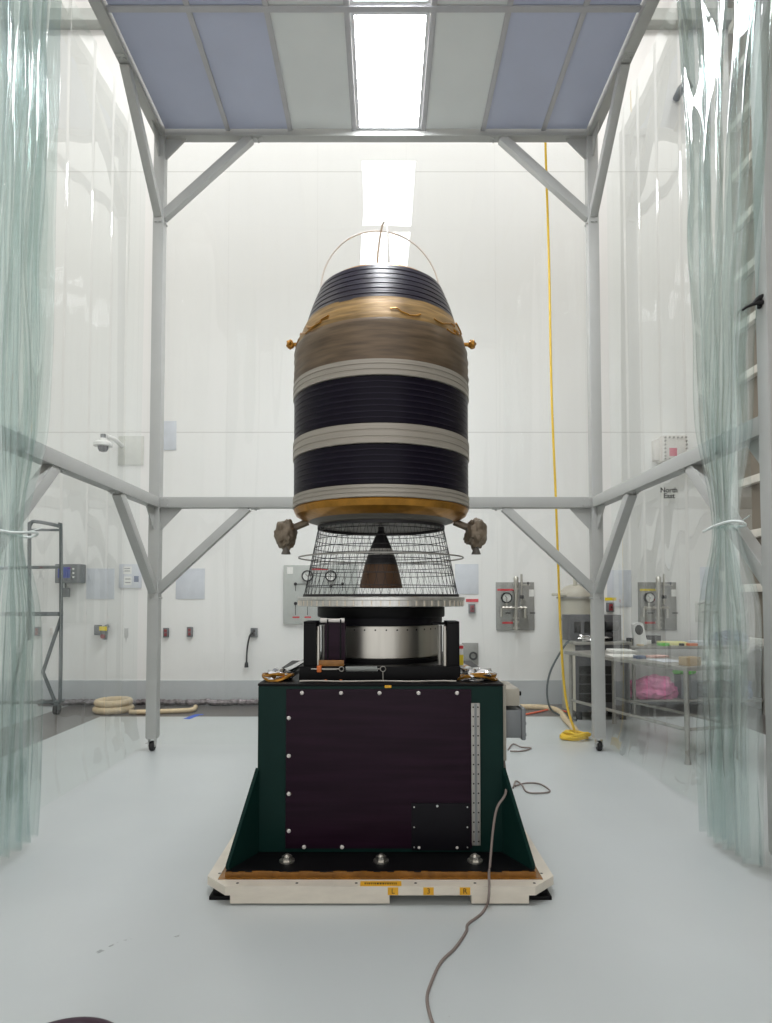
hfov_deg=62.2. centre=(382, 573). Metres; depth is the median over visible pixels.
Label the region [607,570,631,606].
sheet
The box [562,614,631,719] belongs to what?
cabinet
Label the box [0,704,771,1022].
floor
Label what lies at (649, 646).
bench
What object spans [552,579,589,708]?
tank
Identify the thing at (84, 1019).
coil
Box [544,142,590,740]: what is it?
hose
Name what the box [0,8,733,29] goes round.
trim
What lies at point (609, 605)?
wall switch
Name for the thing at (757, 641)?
trim
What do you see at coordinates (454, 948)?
cable
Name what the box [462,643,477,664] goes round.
plate
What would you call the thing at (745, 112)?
trim
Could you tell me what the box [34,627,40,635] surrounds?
wall outlet
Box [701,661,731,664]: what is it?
paper sheet
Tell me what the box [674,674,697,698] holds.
storage bin
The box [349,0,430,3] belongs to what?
ceiling light
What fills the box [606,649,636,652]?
tray
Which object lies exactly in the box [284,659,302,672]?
hose
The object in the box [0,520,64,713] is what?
ladder
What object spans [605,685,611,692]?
vent
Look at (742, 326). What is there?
trim
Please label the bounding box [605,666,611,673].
vent
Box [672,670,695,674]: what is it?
plastic bag
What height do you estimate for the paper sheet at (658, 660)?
0.004 m
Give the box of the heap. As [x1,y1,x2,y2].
[697,679,734,697]
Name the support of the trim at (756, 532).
attached to the ladder at (748, 497)
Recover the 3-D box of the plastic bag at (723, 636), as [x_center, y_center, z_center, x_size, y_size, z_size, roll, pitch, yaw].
[4.337,0.803,8.039,0.464,0.180,0.423,-1,-3,29]
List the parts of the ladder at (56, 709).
rail, handrail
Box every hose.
[37,698,257,705]
[129,705,197,714]
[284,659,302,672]
[520,704,578,730]
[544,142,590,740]
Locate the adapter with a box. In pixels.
[298,519,463,596]
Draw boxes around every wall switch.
[466,599,477,612]
[605,598,615,611]
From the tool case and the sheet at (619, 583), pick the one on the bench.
the tool case
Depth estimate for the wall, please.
8.74 m
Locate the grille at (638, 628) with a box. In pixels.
[635,625,642,634]
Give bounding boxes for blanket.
[294,317,468,382]
[297,296,463,343]
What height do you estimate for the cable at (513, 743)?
0.012 m
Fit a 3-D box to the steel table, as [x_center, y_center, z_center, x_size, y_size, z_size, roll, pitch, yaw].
[2.591,1.242,6.326,0.660,0.825,1.780,1,-2,-18]
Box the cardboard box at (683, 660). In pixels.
[679,656,700,665]
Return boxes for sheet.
[86,569,114,598]
[164,421,175,449]
[176,569,204,598]
[455,564,477,593]
[606,654,634,656]
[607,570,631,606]
[646,659,678,662]
[700,567,721,599]
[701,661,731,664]
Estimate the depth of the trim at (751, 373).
8.30 m
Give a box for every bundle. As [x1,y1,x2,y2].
[262,667,293,681]
[457,667,497,680]
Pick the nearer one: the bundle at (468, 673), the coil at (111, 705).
the bundle at (468, 673)
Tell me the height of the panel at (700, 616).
0.280 m
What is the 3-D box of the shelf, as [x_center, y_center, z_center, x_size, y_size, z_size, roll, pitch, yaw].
[3.830,1.554,8.034,1.620,0.020,0.620,0,-2,0]
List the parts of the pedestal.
guide rod, guide rod, tie rod, tension rod, panel, plate, plate, guide rod, guide rod, tag strip, junction plate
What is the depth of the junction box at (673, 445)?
8.43 m
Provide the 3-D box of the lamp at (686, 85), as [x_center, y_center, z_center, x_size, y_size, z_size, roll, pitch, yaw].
[4.052,-6.545,8.671,0.209,0.208,0.388,0,-2,0]
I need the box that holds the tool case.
[646,635,660,643]
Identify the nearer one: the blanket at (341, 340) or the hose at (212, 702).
the blanket at (341, 340)
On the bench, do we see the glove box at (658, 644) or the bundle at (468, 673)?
the glove box at (658, 644)
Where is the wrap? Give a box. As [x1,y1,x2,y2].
[577,634,610,640]
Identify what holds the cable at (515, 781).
on the floor
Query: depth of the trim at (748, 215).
8.38 m
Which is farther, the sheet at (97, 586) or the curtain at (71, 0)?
the sheet at (97, 586)
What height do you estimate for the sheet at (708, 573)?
0.443 m
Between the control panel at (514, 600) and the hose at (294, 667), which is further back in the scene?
the control panel at (514, 600)
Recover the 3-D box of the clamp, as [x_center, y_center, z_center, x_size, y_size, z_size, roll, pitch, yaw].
[1.923,-1.384,3.283,0.198,0.101,0.044,0,-2,-8]
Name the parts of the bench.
leg, leg, leg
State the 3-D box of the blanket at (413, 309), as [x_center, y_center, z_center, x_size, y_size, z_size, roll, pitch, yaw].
[-0.012,-1.440,3.990,1.045,0.142,1.044,0,-2,0]
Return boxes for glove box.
[657,643,669,645]
[686,643,697,645]
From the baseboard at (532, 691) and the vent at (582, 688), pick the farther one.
the baseboard at (532, 691)
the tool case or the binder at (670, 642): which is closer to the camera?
the binder at (670, 642)
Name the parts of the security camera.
arm, backing plate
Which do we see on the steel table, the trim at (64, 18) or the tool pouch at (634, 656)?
the tool pouch at (634, 656)
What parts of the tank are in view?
handle, lid, tank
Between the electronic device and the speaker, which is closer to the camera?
the electronic device
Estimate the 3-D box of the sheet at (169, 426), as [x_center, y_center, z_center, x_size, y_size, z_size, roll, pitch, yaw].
[-2.897,-1.868,8.677,0.188,0.397,0.006,0,-2,0]
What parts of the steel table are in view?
leg, leg, leg, leg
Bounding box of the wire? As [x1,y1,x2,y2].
[300,680,455,681]
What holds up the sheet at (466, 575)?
attached to the wall
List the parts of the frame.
rail, rail, ceiling panel, post, ceiling panel, ceiling panel, ceiling panel, ceiling panel, ceiling panel, rail, rail, ceiling panel, ceiling panel, ceiling panel, ceiling panel, ceiling panel, post, ceiling panel, rail, rail, post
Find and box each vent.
[579,666,590,673]
[579,675,590,682]
[579,685,590,692]
[579,694,590,701]
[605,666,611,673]
[605,675,611,682]
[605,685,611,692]
[605,694,611,701]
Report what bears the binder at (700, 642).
on the bench
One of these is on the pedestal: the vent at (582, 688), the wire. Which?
the wire
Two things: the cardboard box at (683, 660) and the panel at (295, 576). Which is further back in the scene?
the panel at (295, 576)
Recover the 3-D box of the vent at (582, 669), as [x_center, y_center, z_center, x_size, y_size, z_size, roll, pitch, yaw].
[2.388,1.118,7.401,0.242,0.092,0.007,0,-2,0]
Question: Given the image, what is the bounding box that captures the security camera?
[93,434,143,464]
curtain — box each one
[0,0,61,857]
[18,0,129,819]
[624,14,732,821]
[677,0,771,862]
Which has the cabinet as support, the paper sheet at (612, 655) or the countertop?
the countertop
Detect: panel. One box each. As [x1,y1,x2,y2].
[283,565,357,623]
[496,574,534,630]
[638,574,677,630]
[695,601,720,621]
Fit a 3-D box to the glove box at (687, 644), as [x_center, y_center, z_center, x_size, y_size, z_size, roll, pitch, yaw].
[3.770,0.869,7.811,0.120,0.030,0.070,0,-2,0]
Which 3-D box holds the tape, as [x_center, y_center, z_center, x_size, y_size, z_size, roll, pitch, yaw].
[-2.251,1.706,7.626,0.113,0.004,0.316,0,-2,10]
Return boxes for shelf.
[630,696,764,701]
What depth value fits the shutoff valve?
8.46 m
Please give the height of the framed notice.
0.322 m
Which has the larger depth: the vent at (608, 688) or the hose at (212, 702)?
the hose at (212, 702)
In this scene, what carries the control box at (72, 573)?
attached to the wall
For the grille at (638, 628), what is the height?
0.124 m
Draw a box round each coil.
[48,1016,112,1022]
[92,696,133,714]
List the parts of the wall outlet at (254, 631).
cord, plate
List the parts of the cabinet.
console panel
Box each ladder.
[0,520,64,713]
[727,0,763,709]
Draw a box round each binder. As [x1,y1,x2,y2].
[656,641,687,645]
[685,640,718,645]
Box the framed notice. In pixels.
[119,564,141,587]
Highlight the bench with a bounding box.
[629,644,764,714]
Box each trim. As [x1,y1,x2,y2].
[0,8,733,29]
[728,0,748,33]
[729,46,749,82]
[730,99,750,131]
[732,151,751,181]
[733,204,753,231]
[734,256,754,282]
[735,310,755,332]
[736,364,756,383]
[738,473,759,486]
[741,584,761,591]
[748,637,763,645]
[750,528,760,537]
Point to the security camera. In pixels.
(130, 449)
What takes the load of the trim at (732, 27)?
attached to the ladder at (748, 497)
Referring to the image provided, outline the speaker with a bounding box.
[626,622,647,644]
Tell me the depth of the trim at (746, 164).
8.41 m
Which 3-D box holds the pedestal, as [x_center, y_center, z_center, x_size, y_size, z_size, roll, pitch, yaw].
[-0.012,0.851,3.910,1.644,1.413,1.917,0,-2,0]
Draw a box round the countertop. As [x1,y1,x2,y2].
[562,639,631,644]
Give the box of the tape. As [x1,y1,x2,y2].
[184,714,202,718]
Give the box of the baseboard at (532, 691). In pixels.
[0,680,742,703]
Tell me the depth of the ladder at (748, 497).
8.47 m
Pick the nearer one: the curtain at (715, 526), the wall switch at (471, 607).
the curtain at (715, 526)
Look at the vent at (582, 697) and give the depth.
7.39 m
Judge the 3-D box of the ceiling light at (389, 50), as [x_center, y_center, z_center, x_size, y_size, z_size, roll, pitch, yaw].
[0.055,-4.287,5.476,0.610,0.084,1.220,0,-2,0]
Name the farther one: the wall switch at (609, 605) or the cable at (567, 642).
the wall switch at (609, 605)
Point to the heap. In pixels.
(719, 689)
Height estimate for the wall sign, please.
0.210 m
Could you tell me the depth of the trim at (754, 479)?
8.24 m
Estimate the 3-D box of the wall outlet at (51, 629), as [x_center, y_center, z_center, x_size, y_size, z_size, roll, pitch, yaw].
[-4.421,0.773,8.549,0.062,0.113,0.050,0,-2,0]
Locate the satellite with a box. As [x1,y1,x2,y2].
[274,221,486,587]
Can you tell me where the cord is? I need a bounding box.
[526,709,566,714]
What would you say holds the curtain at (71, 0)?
hanging from the frame
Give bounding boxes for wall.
[0,0,741,679]
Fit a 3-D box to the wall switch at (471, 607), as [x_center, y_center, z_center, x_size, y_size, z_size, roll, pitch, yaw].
[1.197,0.440,8.545,0.167,0.193,0.085,0,-2,0]
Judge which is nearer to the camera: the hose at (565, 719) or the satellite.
the satellite
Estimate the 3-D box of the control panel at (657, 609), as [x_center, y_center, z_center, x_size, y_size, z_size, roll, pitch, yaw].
[3.673,0.385,8.516,0.504,0.749,0.146,0,-2,0]
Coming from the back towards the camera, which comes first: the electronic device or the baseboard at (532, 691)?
the baseboard at (532, 691)
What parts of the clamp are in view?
handle, handle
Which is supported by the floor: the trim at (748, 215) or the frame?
the frame
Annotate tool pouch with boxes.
[633,655,645,658]
[645,654,668,657]
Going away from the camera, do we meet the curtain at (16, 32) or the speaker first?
the curtain at (16, 32)
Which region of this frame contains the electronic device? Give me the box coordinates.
[604,621,618,640]
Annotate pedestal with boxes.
[207,597,553,903]
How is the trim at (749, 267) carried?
attached to the ladder at (748, 497)
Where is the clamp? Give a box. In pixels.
[741,294,763,310]
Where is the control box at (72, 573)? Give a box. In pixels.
[55,564,85,596]
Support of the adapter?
on the pedestal
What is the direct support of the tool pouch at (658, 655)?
on the steel table
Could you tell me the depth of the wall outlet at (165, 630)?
8.53 m
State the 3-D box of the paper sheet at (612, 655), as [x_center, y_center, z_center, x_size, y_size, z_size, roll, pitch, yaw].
[2.438,0.834,6.492,0.280,0.004,0.340,0,-2,6]
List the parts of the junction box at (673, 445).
lid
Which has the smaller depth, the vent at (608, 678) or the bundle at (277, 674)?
the bundle at (277, 674)
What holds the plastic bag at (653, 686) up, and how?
on the bench
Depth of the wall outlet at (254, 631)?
8.49 m
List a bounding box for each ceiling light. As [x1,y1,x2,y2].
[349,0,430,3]
[350,4,429,128]
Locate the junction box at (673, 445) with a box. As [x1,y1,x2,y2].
[652,435,687,463]
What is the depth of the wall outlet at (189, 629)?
8.53 m
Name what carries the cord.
on the floor
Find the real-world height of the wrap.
0.091 m
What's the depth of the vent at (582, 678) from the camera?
7.39 m
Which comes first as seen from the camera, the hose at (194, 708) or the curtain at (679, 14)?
the curtain at (679, 14)
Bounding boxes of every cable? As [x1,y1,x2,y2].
[425,761,506,1022]
[508,743,530,751]
[512,780,550,793]
[546,640,576,720]
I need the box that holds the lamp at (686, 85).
[673,77,692,100]
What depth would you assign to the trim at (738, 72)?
8.47 m
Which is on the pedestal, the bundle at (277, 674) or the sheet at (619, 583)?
the bundle at (277, 674)
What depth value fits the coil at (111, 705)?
7.77 m
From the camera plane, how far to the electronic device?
7.53 m
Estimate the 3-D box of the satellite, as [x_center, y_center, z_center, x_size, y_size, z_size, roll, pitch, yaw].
[-0.012,-1.033,3.975,1.082,2.248,1.081,2,-3,-39]
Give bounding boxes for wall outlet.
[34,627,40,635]
[49,627,54,634]
[163,628,168,636]
[187,627,192,636]
[244,628,257,667]
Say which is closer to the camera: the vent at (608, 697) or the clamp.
the clamp
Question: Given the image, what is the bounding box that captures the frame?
[0,0,771,854]
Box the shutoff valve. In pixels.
[94,624,109,639]
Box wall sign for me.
[660,487,678,501]
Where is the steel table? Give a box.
[564,650,745,764]
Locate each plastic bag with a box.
[630,674,678,699]
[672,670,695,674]
[709,630,748,644]
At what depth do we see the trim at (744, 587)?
8.18 m
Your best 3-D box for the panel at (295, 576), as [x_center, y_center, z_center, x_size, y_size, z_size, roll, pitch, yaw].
[-0.835,0.282,8.541,0.991,0.787,0.105,0,-2,0]
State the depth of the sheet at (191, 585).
8.59 m

